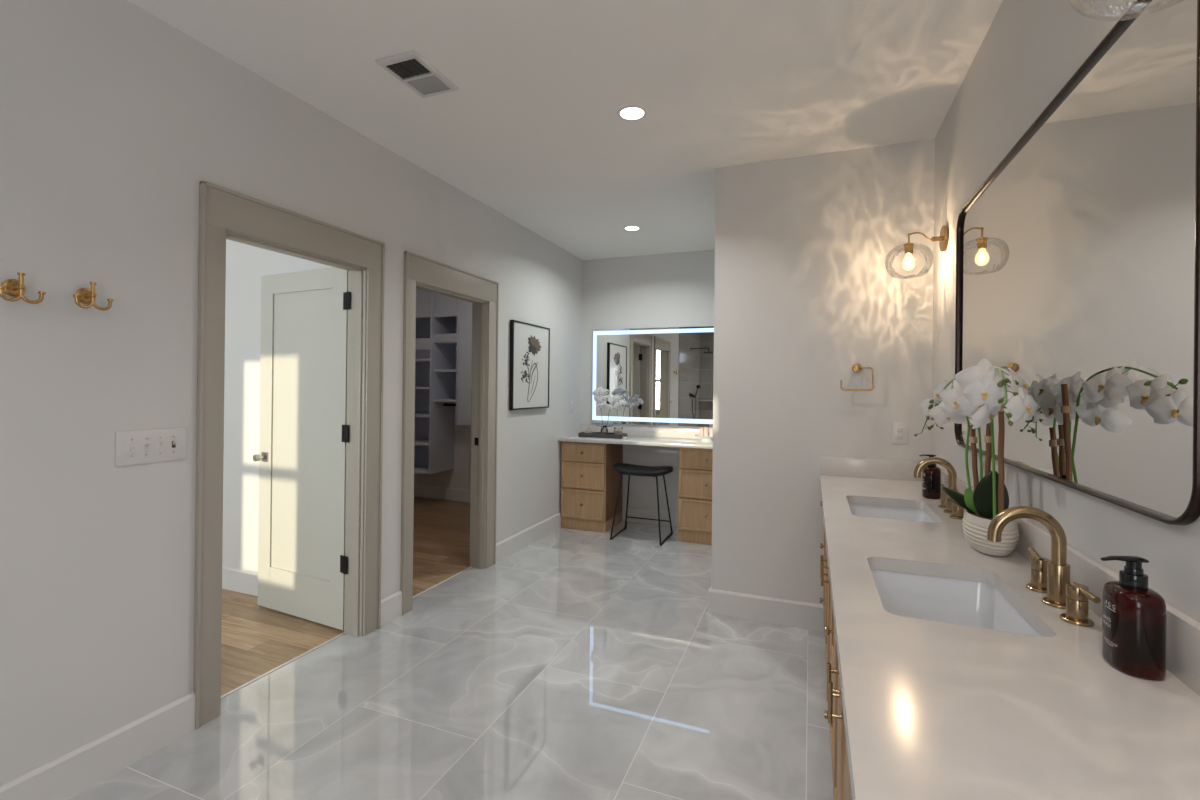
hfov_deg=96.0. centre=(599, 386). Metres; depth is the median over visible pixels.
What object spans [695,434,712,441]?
dish
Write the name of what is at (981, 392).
potted orchid
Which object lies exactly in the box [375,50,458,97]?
ceiling vent
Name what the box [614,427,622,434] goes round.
candle
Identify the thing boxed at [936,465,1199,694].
backsplash
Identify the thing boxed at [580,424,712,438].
backsplash
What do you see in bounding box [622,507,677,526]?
baseboard
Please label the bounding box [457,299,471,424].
upper cabinet
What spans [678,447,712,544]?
base cabinet
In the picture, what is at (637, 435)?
countertop
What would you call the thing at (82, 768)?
baseboard
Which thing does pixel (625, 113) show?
diffuser
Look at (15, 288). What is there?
robe hook
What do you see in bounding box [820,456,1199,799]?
countertop
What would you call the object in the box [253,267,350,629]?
door
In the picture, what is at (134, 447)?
light switch
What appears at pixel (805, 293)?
wall
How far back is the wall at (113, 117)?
1.95 m
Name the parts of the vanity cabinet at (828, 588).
door pull, door pull, cabinet door, cabinet door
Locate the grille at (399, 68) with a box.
[387,59,429,78]
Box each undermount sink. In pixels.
[849,503,934,522]
[871,570,1041,636]
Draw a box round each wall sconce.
[885,225,948,278]
[1067,0,1183,20]
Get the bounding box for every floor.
[68,521,833,799]
[221,497,471,698]
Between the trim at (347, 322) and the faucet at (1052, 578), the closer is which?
the faucet at (1052, 578)
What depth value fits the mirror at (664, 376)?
5.46 m
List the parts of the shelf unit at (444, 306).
shelf, shelf, panel, shelf, panel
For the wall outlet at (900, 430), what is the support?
attached to the wall at (805, 293)
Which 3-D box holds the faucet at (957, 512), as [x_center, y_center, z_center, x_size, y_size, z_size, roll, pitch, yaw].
[1.364,0.394,2.187,0.168,0.219,0.314,1,0,21]
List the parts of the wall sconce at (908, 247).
glass globe, arm, wall plate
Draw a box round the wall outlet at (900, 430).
[892,422,907,444]
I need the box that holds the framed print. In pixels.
[509,320,549,409]
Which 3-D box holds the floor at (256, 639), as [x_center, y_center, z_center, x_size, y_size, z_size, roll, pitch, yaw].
[-2.900,1.393,3.187,2.910,0.080,7.250,1,0,21]
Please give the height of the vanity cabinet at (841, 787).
0.855 m
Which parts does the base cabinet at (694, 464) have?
drawer, drawer, drawer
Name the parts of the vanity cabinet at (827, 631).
drawer knob, drawer knob, drawer, drawer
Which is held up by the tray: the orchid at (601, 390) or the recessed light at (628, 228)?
the orchid at (601, 390)
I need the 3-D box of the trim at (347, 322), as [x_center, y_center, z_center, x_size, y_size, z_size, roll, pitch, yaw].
[-1.562,0.272,2.672,0.024,2.191,0.991,1,0,21]
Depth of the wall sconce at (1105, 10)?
0.85 m
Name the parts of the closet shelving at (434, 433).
shelf, shelf, shelf, panel, shelf, drawer, panel, panel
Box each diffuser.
[620,108,643,118]
[625,226,638,229]
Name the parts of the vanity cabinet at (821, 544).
drawer, drawer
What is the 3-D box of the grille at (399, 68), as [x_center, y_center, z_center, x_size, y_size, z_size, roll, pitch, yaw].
[-0.816,-1.362,2.314,0.155,0.008,0.120,1,0,21]
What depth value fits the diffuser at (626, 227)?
4.60 m
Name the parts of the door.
knob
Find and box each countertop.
[558,424,712,448]
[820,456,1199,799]
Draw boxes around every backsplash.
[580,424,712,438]
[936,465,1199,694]
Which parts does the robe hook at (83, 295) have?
hook arm, wall plate, post, hook arm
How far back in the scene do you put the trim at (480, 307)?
4.09 m
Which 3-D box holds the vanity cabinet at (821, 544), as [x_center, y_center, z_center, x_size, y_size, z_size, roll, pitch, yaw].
[1.431,0.973,2.785,0.553,0.855,0.479,1,0,21]
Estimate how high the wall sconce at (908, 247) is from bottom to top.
0.237 m
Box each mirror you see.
[592,326,713,426]
[954,0,1199,524]
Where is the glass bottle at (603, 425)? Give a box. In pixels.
[601,425,607,433]
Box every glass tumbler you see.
[699,428,703,435]
[704,427,707,435]
[709,428,712,435]
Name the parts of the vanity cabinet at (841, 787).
door pull, door pull, cabinet door, cabinet door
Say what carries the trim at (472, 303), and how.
attached to the wall at (113, 117)
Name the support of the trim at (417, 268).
attached to the wall at (113, 117)
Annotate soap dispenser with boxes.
[919,454,940,498]
[1100,556,1166,679]
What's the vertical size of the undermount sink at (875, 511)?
0.148 m
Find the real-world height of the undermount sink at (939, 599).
0.148 m
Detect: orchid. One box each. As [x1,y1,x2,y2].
[592,386,626,432]
[914,358,1037,556]
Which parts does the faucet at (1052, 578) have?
spout, lever, handle, handle, lever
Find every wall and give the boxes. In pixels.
[0,0,582,785]
[414,317,470,489]
[581,249,714,511]
[711,138,934,604]
[931,0,1199,622]
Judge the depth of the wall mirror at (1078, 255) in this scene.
1.19 m
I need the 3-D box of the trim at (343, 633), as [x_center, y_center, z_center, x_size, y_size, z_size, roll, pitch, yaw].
[-1.556,1.366,2.656,0.016,0.004,0.785,1,0,21]
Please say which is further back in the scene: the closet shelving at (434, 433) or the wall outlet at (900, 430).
the closet shelving at (434, 433)
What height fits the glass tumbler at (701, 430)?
0.075 m
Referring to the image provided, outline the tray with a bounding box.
[578,431,626,438]
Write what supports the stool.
on the floor at (576, 664)
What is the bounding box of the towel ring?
[840,364,873,390]
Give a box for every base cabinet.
[561,441,622,532]
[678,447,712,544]
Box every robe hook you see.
[0,272,45,303]
[73,282,113,310]
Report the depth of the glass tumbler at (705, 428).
4.99 m
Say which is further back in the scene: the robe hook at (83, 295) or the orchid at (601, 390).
the orchid at (601, 390)
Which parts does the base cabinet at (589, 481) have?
drawer, drawer, frame, drawer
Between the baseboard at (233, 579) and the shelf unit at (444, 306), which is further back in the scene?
the shelf unit at (444, 306)
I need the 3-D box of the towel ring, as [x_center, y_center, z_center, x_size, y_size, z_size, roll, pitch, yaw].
[1.435,-0.054,3.023,0.170,0.154,0.053,1,0,21]
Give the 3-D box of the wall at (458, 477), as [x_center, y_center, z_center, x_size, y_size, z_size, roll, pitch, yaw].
[-1.547,-0.001,6.515,2.790,2.745,0.120,1,0,21]
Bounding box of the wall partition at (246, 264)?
[222,239,331,571]
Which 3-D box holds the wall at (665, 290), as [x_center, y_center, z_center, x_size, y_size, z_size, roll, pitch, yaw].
[0.572,0.021,5.561,1.851,2.745,0.120,1,0,21]
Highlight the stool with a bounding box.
[610,463,672,545]
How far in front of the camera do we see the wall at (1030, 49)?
1.69 m
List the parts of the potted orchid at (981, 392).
flower, flower, flower, stem, flower, stem, flower, flower, flower, flower, flower, flower, pot, stem, flower, flower, flower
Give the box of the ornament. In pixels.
[584,426,591,432]
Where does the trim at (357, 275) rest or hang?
attached to the wall at (113, 117)
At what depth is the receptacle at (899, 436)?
2.96 m
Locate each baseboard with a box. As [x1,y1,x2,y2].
[0,512,560,799]
[222,566,257,595]
[414,484,469,501]
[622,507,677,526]
[708,587,823,631]
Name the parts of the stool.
leg, seat, leg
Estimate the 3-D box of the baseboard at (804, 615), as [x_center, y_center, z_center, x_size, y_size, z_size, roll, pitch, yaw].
[1.248,1.326,3.880,0.684,0.147,1.451,1,0,21]
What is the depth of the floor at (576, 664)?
2.36 m
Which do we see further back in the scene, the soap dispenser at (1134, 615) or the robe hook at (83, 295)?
the robe hook at (83, 295)
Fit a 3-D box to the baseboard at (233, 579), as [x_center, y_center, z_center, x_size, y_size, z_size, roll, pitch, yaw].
[-3.398,1.273,1.794,2.790,0.147,4.090,1,0,21]
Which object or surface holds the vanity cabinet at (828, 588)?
on the floor at (576, 664)
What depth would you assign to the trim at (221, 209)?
2.24 m
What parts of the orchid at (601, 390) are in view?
flower, flower, flower, flower, flower, flower, flower, flower, flower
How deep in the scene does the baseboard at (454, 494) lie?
6.57 m
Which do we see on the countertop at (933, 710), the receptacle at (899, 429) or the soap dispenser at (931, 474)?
the soap dispenser at (931, 474)
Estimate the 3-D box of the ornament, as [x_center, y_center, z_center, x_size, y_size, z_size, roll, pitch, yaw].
[-0.118,0.440,5.431,0.076,0.103,0.077,1,0,-13]
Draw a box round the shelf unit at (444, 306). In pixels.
[434,293,458,424]
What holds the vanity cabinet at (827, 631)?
on the floor at (576, 664)
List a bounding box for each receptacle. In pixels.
[897,427,903,432]
[897,434,903,439]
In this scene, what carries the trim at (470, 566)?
attached to the wall at (113, 117)
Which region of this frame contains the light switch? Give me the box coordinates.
[115,427,186,466]
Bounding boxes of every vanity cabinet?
[819,501,825,634]
[820,547,830,669]
[824,562,834,784]
[827,636,849,799]
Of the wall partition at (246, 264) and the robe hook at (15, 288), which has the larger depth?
the wall partition at (246, 264)
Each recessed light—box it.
[617,105,646,120]
[623,226,640,230]
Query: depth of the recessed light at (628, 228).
4.61 m
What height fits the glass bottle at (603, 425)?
0.112 m
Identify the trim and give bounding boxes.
[193,181,384,728]
[220,230,366,709]
[221,632,345,697]
[343,322,347,630]
[400,251,498,614]
[413,566,471,597]
[416,282,487,568]
[469,303,472,565]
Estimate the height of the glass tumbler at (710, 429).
0.078 m
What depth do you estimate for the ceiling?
2.41 m
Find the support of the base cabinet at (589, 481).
on the floor at (576, 664)
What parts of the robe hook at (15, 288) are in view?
hook arm, wall plate, post, hook arm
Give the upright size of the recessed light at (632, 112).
0.004 m
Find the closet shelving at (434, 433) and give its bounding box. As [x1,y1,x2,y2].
[414,288,455,473]
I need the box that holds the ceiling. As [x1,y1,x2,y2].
[127,0,1002,259]
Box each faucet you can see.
[913,457,963,519]
[987,506,1100,626]
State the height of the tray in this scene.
0.040 m

